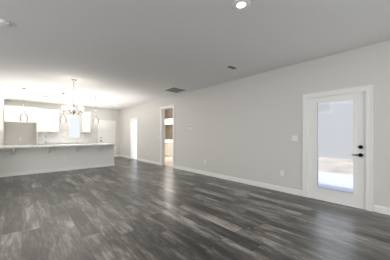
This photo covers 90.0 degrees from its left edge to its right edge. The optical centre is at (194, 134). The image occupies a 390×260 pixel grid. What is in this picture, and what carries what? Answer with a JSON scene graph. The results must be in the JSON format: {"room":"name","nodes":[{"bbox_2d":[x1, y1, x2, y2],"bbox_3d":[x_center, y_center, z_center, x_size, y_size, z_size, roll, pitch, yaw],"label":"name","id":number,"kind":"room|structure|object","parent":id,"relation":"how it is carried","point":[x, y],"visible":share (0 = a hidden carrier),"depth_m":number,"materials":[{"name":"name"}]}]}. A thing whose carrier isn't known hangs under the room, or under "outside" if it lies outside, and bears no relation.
{"room":"empty living room","nodes":[
{"label":"empty living room","id":0,"kind":"room"},
{"bbox_2d":[0,92,3,145],"bbox_3d":[-6.882,-0.120,6.795,0.150,2.800,4.100,0,0,-42],"label":"wall","id":1,"kind":"structure","parent":0,"point":[1,120],"depth_m":7.17,"materials":[{"name":"beige paint"}]},
{"bbox_2d":[4,100,119,154],"bbox_3d":[-6.438,-0.120,10.030,5.110,2.800,0.150,0,0,-42],"label":"wall","id":2,"kind":"structure","parent":0,"point":[15,132],"depth_m":9.65,"materials":[{"name":"beige paint"}]},
{"bbox_2d":[4,105,35,122],"bbox_3d":[-7.576,-0.878,8.490,1.038,0.654,0.635,0,0,-42],"label":"upper cabinet","id":3,"kind":"object","parent":2,"relation":"attached to","point":[11,113],"depth_m":8.21,"materials":[{"name":"white wood"}]},
{"bbox_2d":[36,109,58,132],"bbox_3d":[-6.966,-0.672,9.226,0.808,1.064,0.344,0,0,-42],"label":"upper cabinet","id":4,"kind":"object","parent":2,"relation":"attached to","point":[45,120],"depth_m":9.08,"materials":[{"name":"white wood"}]},
{"bbox_2d":[37,132,88,142],"bbox_3d":[-6.557,0.111,9.815,2.194,0.494,0.011,0,0,-42],"label":"backsplash","id":5,"kind":"structure","parent":2,"relation":"attached to","point":[56,136],"depth_m":9.61,"materials":[{"name":"tile"}]},
{"bbox_2d":[69,117,79,137],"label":"kitchen window","id":6,"kind":"structure","parent":2,"relation":"in","point":[76,127],"depth_m":10.23,"materials":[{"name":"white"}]},
{"bbox_2d":[81,113,89,131],"bbox_3d":[-5.763,-0.672,10.294,0.370,1.064,0.344,0,0,-42],"label":"upper cabinet","id":7,"kind":"object","parent":2,"relation":"attached to","point":[85,117],"depth_m":10.17,"materials":[{"name":"white wood"}]},
{"bbox_2d":[100,122,113,142],"bbox_3d":[-5.005,0.263,11.135,0.792,2.019,0.100,0,0,-42],"label":"back door","id":8,"kind":"structure","parent":2,"relation":"in","point":[106,132],"depth_m":11.16,"materials":[{"name":"white"}]},
{"bbox_2d":[98,120,115,156],"bbox_3d":[-5.032,0.223,11.166,0.970,2.115,0.018,0,0,-42],"label":"door frame","id":9,"kind":"structure","parent":2,"relation":"attached to","point":[114,133],"depth_m":11.43,"materials":[{"name":"white wood"}]},
{"bbox_2d":[165,118,172,140],"bbox_3d":[-0.925,-0.120,11.548,0.150,2.800,7.000,0,0,-42],"label":"wall","id":10,"kind":"structure","parent":0,"point":[169,121],"depth_m":12.17,"materials":[{"name":"beige paint"}]},
{"bbox_2d":[165,124,172,139],"bbox_3d":[-1.799,-0.195,12.411,0.010,0.950,1.650,0,0,-42],"label":"bathroom mirror","id":11,"kind":"object","parent":10,"relation":"attached to","point":[168,131],"visible":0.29,"depth_m":12.17,"materials":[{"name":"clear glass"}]},
{"bbox_2d":[165,108,172,118],"bbox_3d":[-1.987,-0.120,10.605,0.110,2.800,6.700,0,0,-42],"label":"wall","id":12,"kind":"structure","parent":0,"point":[168,113],"depth_m":9.78,"materials":[{"name":"beige paint"}]},
{"bbox_2d":[0,156,389,259],"bbox_3d":[-1.959,1.310,4.579,10.650,0.060,15.750,0,0,-42],"label":"floor","id":13,"kind":"structure","parent":0,"point":[123,208],"depth_m":2.92,"materials":[{"name":"laminate"}]},
{"bbox_2d":[0,147,114,176],"bbox_3d":[-4.888,0.840,7.267,3.451,0.880,1.178,0,0,-42],"label":"kitchen island","id":14,"kind":"object","parent":13,"relation":"on","point":[16,160],"depth_m":6.72,"materials":[{"name":"grey paint"}]},
{"bbox_2d":[24,143,115,146],"bbox_3d":[-4.866,0.380,7.254,3.466,0.040,1.250,0,0,-42],"label":"island countertop","id":15,"kind":"structure","parent":14,"relation":"on","point":[85,144],"depth_m":7.38,"materials":[{"name":"white stone"}]},
{"bbox_2d":[37,142,91,144],"bbox_3d":[-6.346,0.820,9.585,2.204,0.920,0.633,0,0,-42],"label":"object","id":16,"kind":"object","parent":13,"relation":"on","point":[63,143],"visible":0.1,"depth_m":9.35,"materials":[{"name":"white"}]},
{"bbox_2d":[165,144,172,155],"bbox_3d":[-2.009,0.880,12.224,0.564,0.800,1.850,0,0,-42],"label":"bathroom vanity","id":17,"kind":"object","parent":13,"relation":"on","point":[168,148],"depth_m":11.49,"materials":[{"name":"white"}]},
{"bbox_2d":[0,0,389,109],"bbox_3d":[-2.589,-1.570,3.518,8.300,0.100,15.000,0,0,-42],"label":"ceiling","id":18,"kind":"structure","parent":0,"point":[110,54],"depth_m":3.21,"materials":[{"name":"white paint"}]},
{"bbox_2d":[0,19,9,26],"bbox_3d":[-2.579,-1.500,2.618,0.140,0.040,0.140,0,0,-42],"label":"smoke detector","id":19,"kind":"object","parent":18,"relation":"attached to","point":[4,23],"visible":1,"depth_m":2.61,"materials":[{"name":"white plastic"}]},
{"bbox_2d":[19,88,27,121],"bbox_3d":[-5.573,-0.983,6.352,0.224,1.075,0.224,0,0,-42],"label":"pendant light","id":20,"kind":"object","parent":18,"relation":"hanging from","point":[23,116],"visible":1,"depth_m":6.36,"materials":[{"name":"white glass"}]},
{"bbox_2d":[59,93,66,122],"bbox_3d":[-4.773,-0.983,7.062,0.224,1.075,0.224,0,0,-42],"label":"pendant light","id":21,"kind":"object","parent":18,"relation":"hanging from","point":[64,118],"visible":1,"depth_m":7.05,"materials":[{"name":"white glass"}]},
{"bbox_2d":[62,79,83,114],"bbox_3d":[-3.349,-1.040,5.385,0.550,0.960,0.532,0,0,-42],"label":"chandelier","id":22,"kind":"object","parent":18,"relation":"hanging from","point":[72,109],"visible":1,"depth_m":5.30,"materials":[{"name":"white glass"}]},
{"bbox_2d":[93,97,98,123],"bbox_3d":[-3.958,-0.983,7.786,0.224,1.075,0.224,0,0,-42],"label":"pendant light","id":23,"kind":"object","parent":18,"relation":"hanging from","point":[97,120],"visible":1,"depth_m":7.78,"materials":[{"name":"white glass"}]},
{"bbox_2d":[163,87,185,92],"bbox_3d":[-0.671,-1.514,6.585,0.600,0.012,0.600,0,0,-42],"label":"ceiling vent","id":24,"kind":"object","parent":18,"relation":"in","point":[175,89],"visible":0.96,"depth_m":6.61,"materials":[{"name":"white metal"}]},
{"bbox_2d":[226,65,237,69],"bbox_3d":[0.826,-1.514,4.371,0.280,0.011,0.160,0,0,-42],"label":"ceiling vent","id":25,"kind":"object","parent":18,"relation":"in","point":[232,67],"visible":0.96,"depth_m":4.36,"materials":[{"name":"white metal"}]},
{"bbox_2d":[232,0,250,10],"bbox_3d":[0.540,-1.516,2.276,0.214,0.009,0.214,0,0,-42],"label":"recessed light","id":26,"kind":"object","parent":18,"relation":"in","point":[239,5],"visible":1,"depth_m":2.27,"materials":[{"name":"white plastic"}]},
{"bbox_2d":[120,40,389,210],"bbox_3d":[0.458,-0.120,6.224,0.150,2.800,15.000,0,0,-42],"label":"wall","id":27,"kind":"structure","parent":0,"point":[247,128],"depth_m":4.75,"materials":[{"name":"beige paint"}]},
{"bbox_2d":[134,120,136,158],"bbox_3d":[-3.088,0.190,10.337,0.001,2.180,0.960,0,0,-42],"label":"door","id":28,"kind":"structure","parent":27,"relation":"in","point":[135,139],"depth_m":10.45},
{"bbox_2d":[138,158,159,164],"bbox_3d":[-2.186,1.224,9.078,0.015,0.112,2.150,0,0,-42],"label":"baseboard","id":29,"kind":"structure","parent":27,"relation":"attached to","point":[153,162],"depth_m":8.96,"materials":[{"name":"white wood"}]},
{"bbox_2d":[130,105,173,167],"bbox_3d":[-2.101,0.053,9.087,0.176,2.453,4.086,0,0,-42],"label":"trim","id":30,"kind":"structure","parent":27,"relation":"attached to","point":[162,134],"depth_m":8.25,"materials":[{"name":"white wood"}]},
{"bbox_2d":[174,165,302,195],"bbox_3d":[0.731,1.224,5.792,0.015,0.112,4.577,0,0,-42],"label":"baseboard","id":31,"kind":"structure","parent":27,"relation":"attached to","point":[278,188],"depth_m":5.07,"materials":[{"name":"white wood"}]},
{"bbox_2d":[309,92,364,207],"bbox_3d":[2.628,0.258,3.686,0.127,2.016,0.916,0,0,-42],"label":"patio door","id":32,"kind":"structure","parent":27,"relation":"in","point":[328,134],"depth_m":3.65,"materials":[{"name":"white wood"}]},
{"bbox_2d":[303,84,372,211],"bbox_3d":[2.669,0.218,3.715,0.176,2.123,1.090,0,0,-42],"label":"door frame","id":33,"kind":"structure","parent":27,"relation":"attached to","point":[367,90],"depth_m":3.34,"materials":[{"name":"white wood"}]},
{"bbox_2d":[374,205,389,214],"bbox_3d":[4.120,1.224,1.975,0.015,0.112,3.424,0,0,-42],"label":"baseboard","id":34,"kind":"structure","parent":27,"relation":"attached to","point":[382,210],"depth_m":3.17,"materials":[{"name":"white wood"}]},
{"bbox_2d":[292,135,297,140],"bbox_3d":[2.147,0.070,4.200,0.012,0.118,0.118,0,0,-42],"label":"light switch","id":35,"kind":"object","parent":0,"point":[294,138],"depth_m":4.20,"materials":[{"name":"white plastic"}]},
{"label":"outside","id":36,"kind":"structure","parent":0,"visible":0},
{"bbox_2d":[318,157,352,174],"bbox_3d":[17.496,1.410,28.906,55.450,0.060,100.000,0,0,-42],"label":"ground","id":37,"kind":"structure","parent":36,"point":[323,162],"depth_m":8.82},
{"bbox_2d":[318,101,352,157],"bbox_3d":[9.103,-1.970,16.105,6.800,6.700,40.800,0,0,-42],"label":"house","id":38,"kind":"structure","parent":37,"relation":"on","point":[336,130],"depth_m":11.98,"materials":[{"name":"grey"}]},
{"bbox_2d":[318,171,352,192],"bbox_3d":[3.678,1.337,5.271,3.400,0.085,6.000,0,0,-42],"label":"patio slab","id":39,"kind":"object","parent":37,"relation":"on","point":[323,176],"depth_m":5.43,"materials":[{"name":"concrete"}]}
]}

